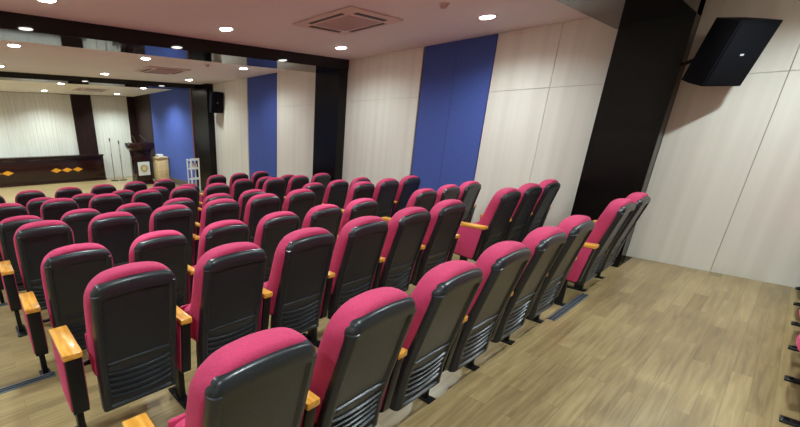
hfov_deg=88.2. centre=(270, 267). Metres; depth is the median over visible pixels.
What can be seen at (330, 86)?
column
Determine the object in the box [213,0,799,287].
wall
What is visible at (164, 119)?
wall
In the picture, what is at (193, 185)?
cushion
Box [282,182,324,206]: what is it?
seat
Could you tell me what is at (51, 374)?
trim
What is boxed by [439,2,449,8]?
smoke detector
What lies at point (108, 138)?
microphone stand
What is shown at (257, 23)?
ceiling
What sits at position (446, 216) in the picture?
cushion
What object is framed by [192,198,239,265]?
seat
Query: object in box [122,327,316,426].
seat
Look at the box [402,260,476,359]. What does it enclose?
cushion
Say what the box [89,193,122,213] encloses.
seat
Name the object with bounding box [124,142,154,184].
lectern
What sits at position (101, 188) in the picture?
seat
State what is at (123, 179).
microphone stand
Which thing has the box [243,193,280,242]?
seat
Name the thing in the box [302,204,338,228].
cushion
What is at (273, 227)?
cushion
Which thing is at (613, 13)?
trim
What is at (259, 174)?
cushion
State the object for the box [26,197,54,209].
cushion
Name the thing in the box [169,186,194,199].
cushion
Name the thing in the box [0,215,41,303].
seat
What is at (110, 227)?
cushion
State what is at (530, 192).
cushion
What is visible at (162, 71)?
grille
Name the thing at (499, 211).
cushion
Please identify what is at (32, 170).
desk
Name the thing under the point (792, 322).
seat
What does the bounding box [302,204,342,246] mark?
seat
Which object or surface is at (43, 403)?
floor
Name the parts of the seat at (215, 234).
panel, armrest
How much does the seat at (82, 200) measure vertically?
1.005 m
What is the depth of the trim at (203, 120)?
12.01 m
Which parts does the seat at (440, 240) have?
panel, panel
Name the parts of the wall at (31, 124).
slatted panel, slatted panel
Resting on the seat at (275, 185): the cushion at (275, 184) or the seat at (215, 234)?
the cushion at (275, 184)
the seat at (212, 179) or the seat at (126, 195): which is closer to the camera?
the seat at (126, 195)
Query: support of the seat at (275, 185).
on the floor at (3, 291)
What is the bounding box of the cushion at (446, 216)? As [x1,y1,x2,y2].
[422,199,461,254]
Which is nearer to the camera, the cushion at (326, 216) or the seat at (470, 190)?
the cushion at (326, 216)
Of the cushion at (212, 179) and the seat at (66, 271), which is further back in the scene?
the cushion at (212, 179)
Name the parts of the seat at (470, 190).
panel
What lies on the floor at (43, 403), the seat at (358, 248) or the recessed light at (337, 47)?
the seat at (358, 248)
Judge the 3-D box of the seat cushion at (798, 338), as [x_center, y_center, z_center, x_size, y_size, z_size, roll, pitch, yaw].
[3.017,0.343,2.143,0.386,0.223,0.120,-15,24,-35]
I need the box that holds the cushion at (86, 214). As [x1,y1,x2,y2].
[60,208,98,220]
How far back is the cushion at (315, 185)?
6.12 m
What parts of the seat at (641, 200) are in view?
foot plate, leg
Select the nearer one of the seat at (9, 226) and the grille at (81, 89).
the seat at (9, 226)
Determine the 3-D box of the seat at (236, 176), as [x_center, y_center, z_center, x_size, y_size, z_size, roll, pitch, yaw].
[-0.811,-1.611,8.783,0.569,1.005,0.441,-14,24,-35]
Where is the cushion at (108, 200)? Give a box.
[89,193,118,207]
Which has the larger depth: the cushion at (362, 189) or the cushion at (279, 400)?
the cushion at (362, 189)
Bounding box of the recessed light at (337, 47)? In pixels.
[335,46,347,48]
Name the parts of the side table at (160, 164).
door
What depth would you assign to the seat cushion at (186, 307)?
2.44 m
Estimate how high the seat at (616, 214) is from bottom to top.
1.005 m
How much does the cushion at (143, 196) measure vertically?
0.604 m
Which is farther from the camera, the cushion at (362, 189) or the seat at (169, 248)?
the cushion at (362, 189)
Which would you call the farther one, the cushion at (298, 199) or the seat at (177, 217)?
the cushion at (298, 199)
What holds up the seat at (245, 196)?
on the floor at (3, 291)
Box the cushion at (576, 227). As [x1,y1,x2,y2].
[557,215,590,239]
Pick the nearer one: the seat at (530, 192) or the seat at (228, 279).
the seat at (228, 279)
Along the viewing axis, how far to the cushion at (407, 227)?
3.18 m
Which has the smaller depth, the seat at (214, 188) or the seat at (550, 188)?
the seat at (550, 188)
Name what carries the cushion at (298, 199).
on the seat at (299, 202)
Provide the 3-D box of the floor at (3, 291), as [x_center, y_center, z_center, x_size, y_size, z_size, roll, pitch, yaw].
[-1.784,0.067,6.010,8.800,0.500,1.860,-15,24,-35]
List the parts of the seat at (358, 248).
foot plate, leg, panel, armrest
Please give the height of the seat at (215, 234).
1.005 m
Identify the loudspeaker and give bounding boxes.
[209,91,223,112]
[682,17,782,85]
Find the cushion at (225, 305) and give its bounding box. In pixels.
[189,242,259,341]
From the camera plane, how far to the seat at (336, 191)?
6.53 m
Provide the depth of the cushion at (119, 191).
6.20 m
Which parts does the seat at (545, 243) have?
leg, foot plate, panel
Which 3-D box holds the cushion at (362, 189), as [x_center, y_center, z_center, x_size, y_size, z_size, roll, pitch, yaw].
[1.241,-0.945,5.662,0.446,0.604,0.290,-15,24,-35]
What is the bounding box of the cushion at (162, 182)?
[153,179,172,186]
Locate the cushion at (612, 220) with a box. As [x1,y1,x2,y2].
[586,198,632,243]
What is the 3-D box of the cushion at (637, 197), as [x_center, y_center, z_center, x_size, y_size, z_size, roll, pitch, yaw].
[3.523,-0.465,3.970,0.446,0.604,0.290,-15,24,-35]
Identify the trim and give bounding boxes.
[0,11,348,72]
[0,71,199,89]
[0,371,55,393]
[191,83,216,190]
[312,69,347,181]
[546,293,588,320]
[557,0,705,28]
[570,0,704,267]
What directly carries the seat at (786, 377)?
on the floor at (651, 343)
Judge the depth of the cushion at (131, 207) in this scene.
4.51 m
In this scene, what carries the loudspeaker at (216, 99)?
attached to the wall at (517, 108)
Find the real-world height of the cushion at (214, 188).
0.604 m
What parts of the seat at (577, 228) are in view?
foot plate, panel, foot plate, panel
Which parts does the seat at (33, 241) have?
armrest, panel, leg, foot plate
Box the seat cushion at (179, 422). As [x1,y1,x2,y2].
[175,418,184,426]
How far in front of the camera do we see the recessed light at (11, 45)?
5.99 m
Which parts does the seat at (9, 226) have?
panel, leg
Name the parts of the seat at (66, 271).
armrest, panel, leg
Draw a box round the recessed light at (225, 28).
[218,26,233,30]
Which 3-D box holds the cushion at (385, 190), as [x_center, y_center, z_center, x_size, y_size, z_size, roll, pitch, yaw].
[1.691,-1.062,5.985,0.446,0.604,0.290,-15,24,-35]
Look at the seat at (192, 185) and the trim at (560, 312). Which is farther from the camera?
the seat at (192, 185)
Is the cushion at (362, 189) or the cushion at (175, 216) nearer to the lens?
the cushion at (175, 216)
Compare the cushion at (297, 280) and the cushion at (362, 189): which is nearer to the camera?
the cushion at (297, 280)
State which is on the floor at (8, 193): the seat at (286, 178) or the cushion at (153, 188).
the seat at (286, 178)
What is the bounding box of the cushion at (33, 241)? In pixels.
[13,220,74,288]
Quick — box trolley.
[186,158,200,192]
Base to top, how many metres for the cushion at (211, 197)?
0.604 m
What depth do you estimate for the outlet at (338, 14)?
4.55 m
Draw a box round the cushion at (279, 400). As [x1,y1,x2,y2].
[185,327,306,426]
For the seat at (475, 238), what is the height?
1.005 m
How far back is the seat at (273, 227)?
3.51 m
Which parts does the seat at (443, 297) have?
panel, armrest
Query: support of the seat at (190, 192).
on the floor at (3, 291)
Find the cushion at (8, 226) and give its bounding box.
[0,215,40,260]
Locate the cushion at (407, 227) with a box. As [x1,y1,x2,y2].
[380,207,426,275]
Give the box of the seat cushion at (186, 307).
[184,305,189,314]
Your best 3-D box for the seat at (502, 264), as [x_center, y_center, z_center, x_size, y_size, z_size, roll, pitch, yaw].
[1.186,0.310,2.419,0.569,1.005,0.440,-14,24,-35]
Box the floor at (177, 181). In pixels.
[170,178,195,184]
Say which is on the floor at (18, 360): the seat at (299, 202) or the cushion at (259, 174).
the seat at (299, 202)
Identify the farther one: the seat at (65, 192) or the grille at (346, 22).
the seat at (65, 192)
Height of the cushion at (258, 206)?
0.604 m
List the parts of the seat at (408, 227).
panel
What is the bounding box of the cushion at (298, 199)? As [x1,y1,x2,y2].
[282,189,312,210]
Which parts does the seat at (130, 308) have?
armrest, panel, leg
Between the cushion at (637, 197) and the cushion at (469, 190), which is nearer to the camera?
the cushion at (637, 197)
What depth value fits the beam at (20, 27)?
5.37 m
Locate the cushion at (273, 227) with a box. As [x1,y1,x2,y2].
[254,211,295,246]
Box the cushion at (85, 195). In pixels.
[71,193,95,198]
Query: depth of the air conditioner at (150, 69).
8.57 m
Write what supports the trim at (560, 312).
on the floor at (651, 343)
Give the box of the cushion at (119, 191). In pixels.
[112,190,132,193]
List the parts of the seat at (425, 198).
armrest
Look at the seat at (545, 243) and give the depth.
2.57 m
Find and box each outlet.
[308,13,343,23]
[309,26,340,32]
[349,23,384,31]
[354,13,386,20]
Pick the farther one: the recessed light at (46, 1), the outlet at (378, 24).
the outlet at (378, 24)
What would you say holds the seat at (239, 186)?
on the floor at (8, 193)
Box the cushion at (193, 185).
[179,184,196,186]
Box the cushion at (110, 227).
[88,211,138,242]
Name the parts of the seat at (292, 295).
panel, armrest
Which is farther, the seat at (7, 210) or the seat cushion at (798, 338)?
the seat at (7, 210)
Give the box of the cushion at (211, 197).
[200,193,229,221]
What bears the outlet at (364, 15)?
attached to the air conditioner at (347, 20)
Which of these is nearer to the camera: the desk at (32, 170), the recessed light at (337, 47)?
the recessed light at (337, 47)
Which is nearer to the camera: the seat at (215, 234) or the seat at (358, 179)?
the seat at (215, 234)
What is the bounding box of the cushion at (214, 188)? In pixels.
[202,183,225,203]
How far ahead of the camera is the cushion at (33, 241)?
3.23 m
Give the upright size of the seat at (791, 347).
1.005 m
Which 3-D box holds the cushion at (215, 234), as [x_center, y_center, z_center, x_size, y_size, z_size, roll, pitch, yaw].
[-0.426,-0.121,3.364,0.446,0.604,0.290,-15,24,-35]
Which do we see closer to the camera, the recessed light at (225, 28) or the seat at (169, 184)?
the recessed light at (225, 28)
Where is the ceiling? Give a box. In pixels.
[0,0,589,96]
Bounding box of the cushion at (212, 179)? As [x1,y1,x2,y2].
[206,175,224,185]
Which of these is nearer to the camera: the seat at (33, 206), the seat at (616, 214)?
the seat at (616, 214)
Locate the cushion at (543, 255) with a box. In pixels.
[517,226,562,282]
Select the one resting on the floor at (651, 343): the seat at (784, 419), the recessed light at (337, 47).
the seat at (784, 419)
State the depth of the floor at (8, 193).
13.70 m
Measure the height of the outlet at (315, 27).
0.007 m
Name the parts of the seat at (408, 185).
panel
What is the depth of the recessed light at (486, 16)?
4.55 m
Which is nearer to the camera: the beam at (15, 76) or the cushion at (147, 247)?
the cushion at (147, 247)
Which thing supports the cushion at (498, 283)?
on the seat at (502, 264)
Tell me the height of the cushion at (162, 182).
0.604 m
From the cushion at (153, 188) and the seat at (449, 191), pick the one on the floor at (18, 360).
the seat at (449, 191)
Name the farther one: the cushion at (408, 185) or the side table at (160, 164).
the side table at (160, 164)
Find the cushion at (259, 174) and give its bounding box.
[251,171,266,181]
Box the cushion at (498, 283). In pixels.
[466,241,525,315]
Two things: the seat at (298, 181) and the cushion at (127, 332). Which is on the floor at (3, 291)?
the seat at (298, 181)
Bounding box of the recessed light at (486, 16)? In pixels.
[477,14,497,18]
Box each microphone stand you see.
[108,138,118,180]
[118,141,126,180]
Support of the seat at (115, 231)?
on the floor at (18, 360)
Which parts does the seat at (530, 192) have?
panel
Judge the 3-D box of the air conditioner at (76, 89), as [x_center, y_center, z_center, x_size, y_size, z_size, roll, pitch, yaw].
[-5.933,-5.831,12.889,0.950,0.036,0.950,-15,24,-35]
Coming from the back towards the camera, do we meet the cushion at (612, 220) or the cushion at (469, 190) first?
the cushion at (469, 190)
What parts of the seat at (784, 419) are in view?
foot plate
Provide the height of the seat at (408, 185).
1.005 m
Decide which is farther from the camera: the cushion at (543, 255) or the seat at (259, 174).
the seat at (259, 174)
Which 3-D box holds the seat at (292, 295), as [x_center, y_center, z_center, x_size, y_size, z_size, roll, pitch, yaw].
[0.110,0.199,2.745,0.569,1.005,0.440,-14,24,-34]
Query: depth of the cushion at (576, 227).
2.75 m
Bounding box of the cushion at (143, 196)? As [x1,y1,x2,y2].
[131,189,158,202]
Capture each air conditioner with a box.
[72,88,109,91]
[134,66,190,74]
[292,6,403,34]
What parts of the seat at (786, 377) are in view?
foot plate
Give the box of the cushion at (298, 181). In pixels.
[285,175,306,196]
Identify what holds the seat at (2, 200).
on the floor at (8, 193)
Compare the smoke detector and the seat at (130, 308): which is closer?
the seat at (130, 308)
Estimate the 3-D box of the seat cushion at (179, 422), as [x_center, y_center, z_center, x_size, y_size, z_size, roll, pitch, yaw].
[-0.221,0.656,1.615,0.386,0.223,0.120,-14,24,-34]
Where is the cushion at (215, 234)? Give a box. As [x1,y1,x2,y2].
[197,220,244,261]
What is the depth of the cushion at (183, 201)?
4.84 m
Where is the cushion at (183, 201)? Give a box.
[163,197,191,205]
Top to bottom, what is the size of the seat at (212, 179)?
1.005 m
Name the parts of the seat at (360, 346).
panel, armrest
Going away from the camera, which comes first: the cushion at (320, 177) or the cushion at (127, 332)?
the cushion at (127, 332)
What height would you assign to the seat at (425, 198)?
1.005 m
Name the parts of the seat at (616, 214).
leg, panel, armrest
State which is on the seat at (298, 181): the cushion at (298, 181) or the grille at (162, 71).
the cushion at (298, 181)
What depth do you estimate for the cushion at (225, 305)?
2.23 m
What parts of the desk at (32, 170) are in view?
cornice, corner post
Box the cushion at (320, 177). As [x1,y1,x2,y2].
[310,173,328,182]
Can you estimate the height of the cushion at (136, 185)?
0.604 m
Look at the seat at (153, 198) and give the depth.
5.54 m
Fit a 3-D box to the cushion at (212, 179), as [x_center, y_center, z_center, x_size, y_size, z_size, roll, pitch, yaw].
[-1.190,-1.680,8.381,0.446,0.604,0.290,-15,24,-35]
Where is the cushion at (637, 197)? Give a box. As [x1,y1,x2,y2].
[626,192,647,202]
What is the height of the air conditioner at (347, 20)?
0.036 m
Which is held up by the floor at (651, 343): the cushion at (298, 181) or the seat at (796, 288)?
the seat at (796, 288)
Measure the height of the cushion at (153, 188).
0.604 m
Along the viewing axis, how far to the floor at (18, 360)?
3.17 m
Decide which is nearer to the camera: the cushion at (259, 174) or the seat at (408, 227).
the seat at (408, 227)
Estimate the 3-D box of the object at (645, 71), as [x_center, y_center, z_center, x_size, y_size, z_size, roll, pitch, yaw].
[4.114,-1.342,4.595,0.260,3.028,0.600,-15,24,-35]
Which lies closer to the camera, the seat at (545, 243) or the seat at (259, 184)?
the seat at (545, 243)
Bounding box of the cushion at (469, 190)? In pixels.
[458,181,478,199]
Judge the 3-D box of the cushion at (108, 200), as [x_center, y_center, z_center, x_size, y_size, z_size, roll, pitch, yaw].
[-2.259,-0.719,5.380,0.446,0.604,0.290,-15,24,-35]
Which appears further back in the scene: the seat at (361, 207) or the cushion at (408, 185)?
the cushion at (408, 185)
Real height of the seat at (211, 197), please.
1.005 m
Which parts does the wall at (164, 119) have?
wood panel, upholstered panel, upholstered panel, edge trim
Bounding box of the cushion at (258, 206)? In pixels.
[243,193,275,225]
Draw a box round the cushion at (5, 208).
[0,203,28,214]
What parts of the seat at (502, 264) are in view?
leg, foot plate, panel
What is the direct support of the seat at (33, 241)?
on the floor at (18, 360)
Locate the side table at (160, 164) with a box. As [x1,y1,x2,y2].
[152,156,169,181]
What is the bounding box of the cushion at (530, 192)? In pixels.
[511,183,539,218]
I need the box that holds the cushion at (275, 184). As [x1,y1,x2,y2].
[262,177,283,191]
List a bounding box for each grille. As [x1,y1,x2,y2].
[80,89,100,91]
[147,69,177,73]
[212,93,222,112]
[316,15,378,30]
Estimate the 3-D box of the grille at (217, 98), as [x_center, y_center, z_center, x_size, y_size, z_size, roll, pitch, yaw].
[-1.503,-4.627,11.030,0.342,0.505,0.099,-11,22,-27]
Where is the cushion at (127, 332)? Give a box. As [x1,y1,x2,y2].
[83,261,168,375]
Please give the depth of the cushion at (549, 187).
4.76 m
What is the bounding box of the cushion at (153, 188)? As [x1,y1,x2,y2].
[147,187,166,189]
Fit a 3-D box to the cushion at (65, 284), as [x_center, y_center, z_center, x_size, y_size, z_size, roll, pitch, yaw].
[-1.327,0.113,2.717,0.446,0.604,0.290,-14,24,-35]
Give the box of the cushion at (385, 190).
[372,178,396,201]
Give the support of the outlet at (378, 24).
attached to the air conditioner at (347, 20)
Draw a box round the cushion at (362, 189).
[343,181,371,208]
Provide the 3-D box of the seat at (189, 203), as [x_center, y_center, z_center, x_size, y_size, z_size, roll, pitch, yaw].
[-1.276,-0.416,5.115,0.569,1.005,0.440,-15,24,-35]
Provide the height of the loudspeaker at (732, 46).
0.599 m
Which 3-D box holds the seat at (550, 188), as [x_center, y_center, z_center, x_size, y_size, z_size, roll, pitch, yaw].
[3.322,-0.636,5.053,0.661,1.005,0.440,-15,24,-35]
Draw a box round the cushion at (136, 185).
[123,181,143,189]
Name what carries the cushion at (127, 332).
on the seat at (130, 308)
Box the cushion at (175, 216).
[149,204,187,231]
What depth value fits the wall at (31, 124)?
14.79 m
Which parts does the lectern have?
emblem plate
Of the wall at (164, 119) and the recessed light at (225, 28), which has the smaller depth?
the recessed light at (225, 28)
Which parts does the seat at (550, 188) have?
panel, panel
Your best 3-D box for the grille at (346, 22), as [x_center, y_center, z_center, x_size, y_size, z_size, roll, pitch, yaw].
[0.929,-2.969,4.778,0.540,0.016,0.540,-15,24,-35]
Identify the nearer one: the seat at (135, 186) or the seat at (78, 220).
the seat at (78, 220)
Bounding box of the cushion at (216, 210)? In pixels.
[199,198,235,235]
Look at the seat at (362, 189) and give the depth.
5.46 m
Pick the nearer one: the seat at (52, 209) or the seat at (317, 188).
the seat at (52, 209)
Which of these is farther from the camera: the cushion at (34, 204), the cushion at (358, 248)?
the cushion at (34, 204)
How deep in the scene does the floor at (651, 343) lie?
2.62 m
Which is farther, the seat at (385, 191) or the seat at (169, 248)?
the seat at (385, 191)
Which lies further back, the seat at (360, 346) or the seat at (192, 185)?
the seat at (192, 185)
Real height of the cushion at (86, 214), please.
0.604 m
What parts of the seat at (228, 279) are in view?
foot plate, leg, armrest, panel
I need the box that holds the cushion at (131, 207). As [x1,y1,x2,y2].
[115,203,148,211]
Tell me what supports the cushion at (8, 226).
on the seat at (9, 226)
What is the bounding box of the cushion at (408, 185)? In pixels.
[394,175,418,210]
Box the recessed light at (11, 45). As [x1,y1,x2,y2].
[6,44,21,46]
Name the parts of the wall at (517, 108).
upholstered panel, upholstered panel, upholstered panel, upholstered panel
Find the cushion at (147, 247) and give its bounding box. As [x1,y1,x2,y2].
[129,230,182,262]
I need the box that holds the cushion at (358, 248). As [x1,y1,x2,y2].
[329,216,383,293]
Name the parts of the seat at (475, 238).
panel, armrest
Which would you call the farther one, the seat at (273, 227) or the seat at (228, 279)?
the seat at (273, 227)
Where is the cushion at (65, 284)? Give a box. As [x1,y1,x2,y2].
[40,243,112,327]
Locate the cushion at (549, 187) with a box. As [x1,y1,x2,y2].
[532,179,557,211]
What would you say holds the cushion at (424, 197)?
on the seat at (425, 198)
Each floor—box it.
[0,176,203,202]
[0,253,623,426]
[0,280,25,303]
[0,304,88,387]
[170,178,195,184]
[398,257,799,426]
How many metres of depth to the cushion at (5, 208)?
4.58 m
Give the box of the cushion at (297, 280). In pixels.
[266,227,329,314]
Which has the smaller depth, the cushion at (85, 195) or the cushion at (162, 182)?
the cushion at (85, 195)
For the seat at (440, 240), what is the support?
on the floor at (43, 403)
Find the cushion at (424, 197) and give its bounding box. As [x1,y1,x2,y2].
[406,188,433,207]
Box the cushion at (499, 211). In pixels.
[477,187,517,225]
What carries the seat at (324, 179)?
on the floor at (3, 291)
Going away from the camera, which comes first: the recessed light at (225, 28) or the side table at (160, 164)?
the recessed light at (225, 28)
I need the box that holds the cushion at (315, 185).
[302,182,321,188]
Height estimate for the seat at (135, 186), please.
1.005 m
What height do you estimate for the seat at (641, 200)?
1.005 m
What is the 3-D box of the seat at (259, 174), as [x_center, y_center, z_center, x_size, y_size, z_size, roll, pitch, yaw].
[-0.324,-1.738,9.132,0.661,1.005,0.440,-15,24,-35]
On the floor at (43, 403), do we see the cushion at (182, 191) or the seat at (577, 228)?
the seat at (577, 228)
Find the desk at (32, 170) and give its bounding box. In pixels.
[0,154,106,187]
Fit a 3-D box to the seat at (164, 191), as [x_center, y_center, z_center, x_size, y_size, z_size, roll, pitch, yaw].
[-2.041,-0.901,6.800,0.569,1.005,0.441,-14,24,-34]
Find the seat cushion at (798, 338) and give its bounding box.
[796,334,799,351]
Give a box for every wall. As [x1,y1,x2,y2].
[0,91,137,177]
[133,90,197,185]
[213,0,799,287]
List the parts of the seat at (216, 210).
panel, armrest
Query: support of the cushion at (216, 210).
on the seat at (216, 210)
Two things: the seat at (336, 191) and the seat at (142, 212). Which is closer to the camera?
the seat at (142, 212)
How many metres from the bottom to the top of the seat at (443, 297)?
1.005 m
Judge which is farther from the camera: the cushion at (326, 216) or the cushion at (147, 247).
the cushion at (326, 216)
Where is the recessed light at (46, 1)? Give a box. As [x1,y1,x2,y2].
[38,0,57,2]
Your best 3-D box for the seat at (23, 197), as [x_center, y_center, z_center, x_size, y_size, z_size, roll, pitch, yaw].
[-3.987,-0.785,6.499,0.569,1.005,0.440,-15,24,-35]
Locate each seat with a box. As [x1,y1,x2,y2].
[0,195,5,203]
[0,203,28,261]
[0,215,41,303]
[0,220,74,336]
[15,190,45,207]
[19,243,112,374]
[26,197,54,217]
[40,198,78,220]
[49,261,176,426]
[55,187,82,198]
[60,208,100,243]
[71,193,95,208]
[88,211,138,266]
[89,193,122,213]
[91,184,116,194]
[112,190,134,204]
[115,203,151,235]
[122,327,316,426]
[123,181,146,192]
[129,230,187,307]
[131,189,162,212]
[147,187,169,203]
[149,204,192,265]
[153,179,174,192]
[163,197,195,233]
[168,242,266,408]
[169,186,197,221]
[179,184,202,207]
[187,220,249,303]
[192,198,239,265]
[195,193,232,234]
[197,183,229,222]
[199,175,226,201]
[229,173,248,195]
[231,179,252,201]
[238,189,264,221]
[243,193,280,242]
[251,171,268,188]
[254,211,299,281]
[255,176,272,189]
[257,227,335,333]
[262,177,285,210]
[280,174,293,195]
[282,175,308,208]
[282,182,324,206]
[282,189,315,228]
[300,287,416,426]
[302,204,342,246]
[302,216,388,347]
[310,173,330,197]
[322,180,348,208]
[336,198,377,240]
[341,181,374,218]
[345,177,369,201]
[371,207,430,291]
[372,178,398,217]
[379,260,482,412]
[381,188,436,222]
[390,175,420,217]
[410,199,465,285]
[418,241,530,403]
[434,184,460,205]
[454,187,520,260]
[458,181,480,222]
[464,226,566,370]
[480,183,541,241]
[501,215,594,344]
[519,179,559,242]
[553,198,635,305]
[567,192,650,291]
[779,334,799,426]
[784,310,799,384]
[788,345,798,351]
[791,321,799,326]
[793,287,799,305]

